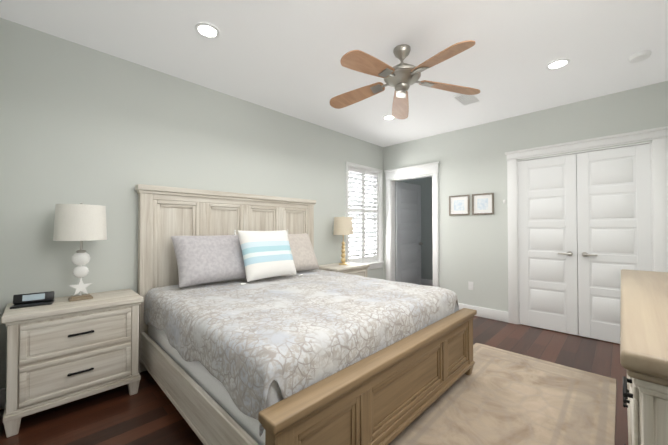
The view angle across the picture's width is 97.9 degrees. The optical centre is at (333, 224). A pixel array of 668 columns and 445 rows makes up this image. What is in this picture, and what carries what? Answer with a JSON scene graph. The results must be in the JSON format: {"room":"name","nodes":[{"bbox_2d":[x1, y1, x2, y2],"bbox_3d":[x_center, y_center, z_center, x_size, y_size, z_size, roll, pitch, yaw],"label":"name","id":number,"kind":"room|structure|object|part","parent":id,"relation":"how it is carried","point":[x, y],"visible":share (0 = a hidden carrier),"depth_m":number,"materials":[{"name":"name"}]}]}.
{"room":"bedroom","nodes":[
{"label":"bedroom","id":0,"kind":"room"},
{"bbox_2d":[0,18,382,388],"bbox_3d":[-0.774,-0.059,3.719,0.120,2.750,4.900,-1,-1,45],"label":"wall","id":1,"kind":"structure","parent":0,"point":[79,123],"depth_m":2.51,"materials":[{"name":"paint"}]},
{"bbox_2d":[0,388,5,409],"bbox_3d":[-0.724,1.245,3.653,0.020,0.140,4.660,-1,-1,45],"label":"baseboard","id":2,"kind":"structure","parent":1,"relation":"attached to","point":[2,391],"depth_m":2.03,"materials":[{"name":"paint"}]},
{"bbox_2d":[349,171,372,258],"bbox_3d":[0.419,-0.131,5.065,0.010,1.708,0.966,-1,-1,45],"label":"window","id":3,"kind":"structure","parent":1,"relation":"in","point":[360,226],"depth_m":5.08,"materials":[{"name":"white glass"}]},
{"bbox_2d":[349,167,377,262],"bbox_3d":[0.500,-0.132,4.984,0.080,1.574,0.832,-1,-1,45],"label":"window shutters","id":4,"kind":"object","parent":3,"relation":"attached to","point":[364,209],"visible":0.83,"depth_m":4.98,"materials":[{"name":"paint"}]},
{"bbox_2d":[0,316,627,444],"bbox_3d":[0.568,1.348,2.377,3.890,0.100,4.900,-1,-1,45],"label":"floor","id":5,"kind":"structure","parent":0,"point":[148,413],"depth_m":2.04,"materials":[{"name":"brown wood"}]},
{"bbox_2d":[1,289,142,437],"bbox_3d":[-1.880,0.927,2.135,0.471,0.735,0.724,-1,-1,45],"label":"nightstand","id":6,"kind":"object","parent":5,"relation":"on","point":[62,350],"visible":1,"depth_m":1.95,"materials":[{"name":"beige wood"}]},
{"bbox_2d":[10,291,54,308],"bbox_3d":[-2.079,0.519,2.012,0.200,0.076,0.130,1,-1,-37],"label":"alarm clock","id":7,"kind":"object","parent":6,"relation":"on","point":[31,299],"visible":1,"depth_m":2.01,"materials":[{"name":"black plastic"}]},
{"bbox_2d":[53,203,106,301],"bbox_3d":[-1.895,0.199,2.180,0.304,0.722,0.304,-1,-1,45],"label":"lamp","id":8,"kind":"object","parent":6,"relation":"on","point":[81,222],"visible":1,"depth_m":2.10,"materials":[{"name":"white ceramic"}]},
{"bbox_2d":[135,184,476,444],"bbox_3d":[-0.265,0.475,2.557,2.186,1.650,2.080,-1,-1,45],"label":"bed","id":9,"kind":"object","parent":5,"relation":"on","point":[257,326],"visible":1,"depth_m":1.94,"materials":[{"name":"grey fabric"}]},
{"bbox_3d":[-0.294,0.821,2.581,1.935,0.440,1.910,-1,-1,45],"label":"mattress","id":10,"kind":"part","parent":9,"relation":"part of","materials":[{"name":"white fabric"}]},
{"bbox_2d":[144,269,458,435],"bbox_3d":[-0.282,0.723,2.574,1.967,0.318,2.018,-1,-1,45],"label":"quilt","id":11,"kind":"object","parent":9,"relation":"on","point":[260,343],"depth_m":1.79,"materials":[{"name":"fabric"}]},
{"bbox_2d":[319,262,369,276],"bbox_3d":[0.119,0.954,4.163,0.471,0.735,0.689,-1,-1,45],"label":"nightstand","id":12,"kind":"object","parent":5,"relation":"on","point":[359,269],"visible":0.19,"depth_m":4.05,"materials":[{"name":"beige wood"}]},
{"bbox_2d":[333,216,352,264],"bbox_3d":[0.135,0.235,4.224,0.290,0.703,0.290,-1,-1,45],"label":"lamp","id":13,"kind":"object","parent":12,"relation":"on","point":[343,225],"visible":1,"depth_m":4.12,"materials":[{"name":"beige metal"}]},
{"bbox_2d":[388,343,616,444],"bbox_3d":[1.128,1.288,1.966,1.105,0.008,2.360,-1,-1,45],"label":"rug","id":14,"kind":"object","parent":5,"relation":"on","point":[497,396],"visible":0.89,"depth_m":2.04,"materials":[{"name":"carpet"}]},
{"bbox_2d":[620,269,667,444],"bbox_3d":[1.434,0.781,1.078,0.522,1.000,1.764,-1,-1,45],"label":"dresser","id":15,"kind":"object","parent":5,"relation":"on","point":[644,329],"visible":1,"depth_m":0.69,"materials":[{"name":"beige wood"}]},
{"bbox_2d":[0,0,667,146],"bbox_3d":[0.568,-1.502,2.414,3.890,0.100,4.900,-1,-1,45],"label":"ceiling","id":16,"kind":"structure","parent":0,"point":[283,56],"depth_m":2.38,"materials":[{"name":"paint"}]},
{"bbox_2d":[195,23,219,38],"bbox_3d":[-0.947,-1.446,2.180,0.176,0.010,0.176,-1,-1,45],"label":"recessed light","id":17,"kind":"object","parent":16,"relation":"in","point":[207,30],"visible":1,"depth_m":2.18,"materials":[{"name":"paint"}]},
{"bbox_2d":[383,115,394,119],"bbox_3d":[0.738,-1.423,3.889,0.176,0.010,0.176,-1,-1,45],"label":"recessed light","id":18,"kind":"object","parent":16,"relation":"in","point":[388,117],"visible":0.81,"depth_m":3.89,"materials":[{"name":"paint"}]},
{"bbox_2d":[330,40,479,118],"bbox_3d":[0.524,-1.275,2.385,1.302,0.351,1.261,-1,-1,45],"label":"fan","id":19,"kind":"object","parent":16,"relation":"hanging from","point":[401,78],"visible":1,"depth_m":2.36,"materials":[{"name":"brown wood"}]},
{"bbox_2d":[452,94,478,105],"bbox_3d":[1.513,-1.429,3.336,0.180,0.016,0.340,-1,-1,45],"label":"ceiling vent","id":20,"kind":"object","parent":16,"relation":"in","point":[463,99],"visible":0.88,"depth_m":3.32,"materials":[{"name":"metal"}]},
{"bbox_2d":[546,59,569,69],"bbox_3d":[2.020,-1.440,2.625,0.176,0.010,0.176,-1,-1,45],"label":"recessed light","id":21,"kind":"object","parent":16,"relation":"in","point":[557,64],"visible":1,"depth_m":2.63,"materials":[{"name":"paint"}]},
{"bbox_2d":[628,50,650,62],"bbox_3d":[2.622,-1.430,2.495,0.136,0.039,0.136,-1,-1,45],"label":"smoke detector","id":22,"kind":"object","parent":16,"relation":"attached to","point":[639,56],"visible":0.98,"depth_m":2.47,"materials":[{"name":"paint"}]},
{"bbox_2d":[395,176,432,280],"bbox_3d":[1.854,-0.060,5.622,2.150,2.800,1.500,-1,-1,45],"label":"wall","id":23,"kind":"structure","parent":0,"point":[425,183],"depth_m":6.42,"materials":[{"name":"paint"}]},
{"bbox_2d":[421,278,432,285],"bbox_3d":[2.340,1.277,6.097,2.050,0.140,0.015,-1,-1,45],"label":"baseboard","id":24,"kind":"structure","parent":23,"relation":"attached to","point":[427,282],"depth_m":6.37,"materials":[{"name":"paint"}]},
{"bbox_2d":[383,81,667,311],"bbox_3d":[2.246,-0.054,4.097,3.890,2.750,0.120,-1,-1,45],"label":"wall","id":25,"kind":"structure","parent":0,"point":[473,248],"depth_m":4.07,"materials":[{"name":"paint"}]},
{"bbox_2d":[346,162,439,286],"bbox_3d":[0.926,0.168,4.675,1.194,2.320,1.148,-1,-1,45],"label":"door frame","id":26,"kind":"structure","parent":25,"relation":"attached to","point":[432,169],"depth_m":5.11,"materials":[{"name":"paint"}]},
{"bbox_2d":[395,181,422,284],"bbox_3d":[1.443,0.279,5.520,0.154,2.105,0.775,-1,-1,45],"label":"hall door","id":27,"kind":"structure","parent":25,"relation":"in","point":[408,243],"depth_m":5.50,"materials":[{"name":"paint"}]},
{"bbox_2d":[449,195,469,215],"bbox_3d":[1.875,-0.281,4.365,0.300,0.300,0.020,-1,-1,45],"label":"picture","id":28,"kind":"object","parent":25,"relation":"attached to","point":[459,204],"visible":0.98,"depth_m":4.36,"materials":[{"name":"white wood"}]},
{"bbox_2d":[468,282,472,289],"bbox_3d":[1.995,0.900,4.243,0.070,0.115,0.008,-1,-1,45],"label":"electrical outlet plate","id":29,"kind":"object","parent":25,"relation":"attached to","point":[470,285],"visible":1,"depth_m":4.24,"materials":[{"name":"white plastic"}]},
{"bbox_2d":[458,303,507,321],"bbox_3d":[1.992,1.252,4.236,0.970,0.140,0.016,-1,-1,45],"label":"baseboard","id":30,"kind":"structure","parent":25,"relation":"attached to","point":[494,314],"depth_m":4.06,"materials":[{"name":"paint"}]},
{"bbox_2d":[472,193,493,214],"bbox_3d":[2.112,-0.284,4.132,0.285,0.300,0.020,-1,-1,45],"label":"picture","id":31,"kind":"object","parent":25,"relation":"attached to","point":[483,204],"visible":0.98,"depth_m":4.12,"materials":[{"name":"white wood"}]},
{"bbox_2d":[518,154,577,334],"bbox_3d":[2.631,0.239,3.617,0.599,2.135,0.097,-1,-1,45],"label":"closet door","id":32,"kind":"structure","parent":25,"relation":"in","point":[548,263],"depth_m":3.61,"materials":[{"name":"paint"}]},
{"bbox_2d":[505,126,667,324],"bbox_3d":[2.881,0.170,3.442,1.480,2.285,0.158,-1,-1,45],"label":"door frame","id":33,"kind":"structure","parent":25,"relation":"attached to","point":[658,137],"depth_m":3.21,"materials":[{"name":"paint"}]},
{"bbox_2d":[577,143,651,343],"bbox_3d":[3.060,0.233,3.193,0.599,2.135,0.097,-1,-1,45],"label":"closet door","id":34,"kind":"structure","parent":25,"relation":"in","point":[614,230],"depth_m":3.22,"materials":[{"name":"paint"}]}
]}

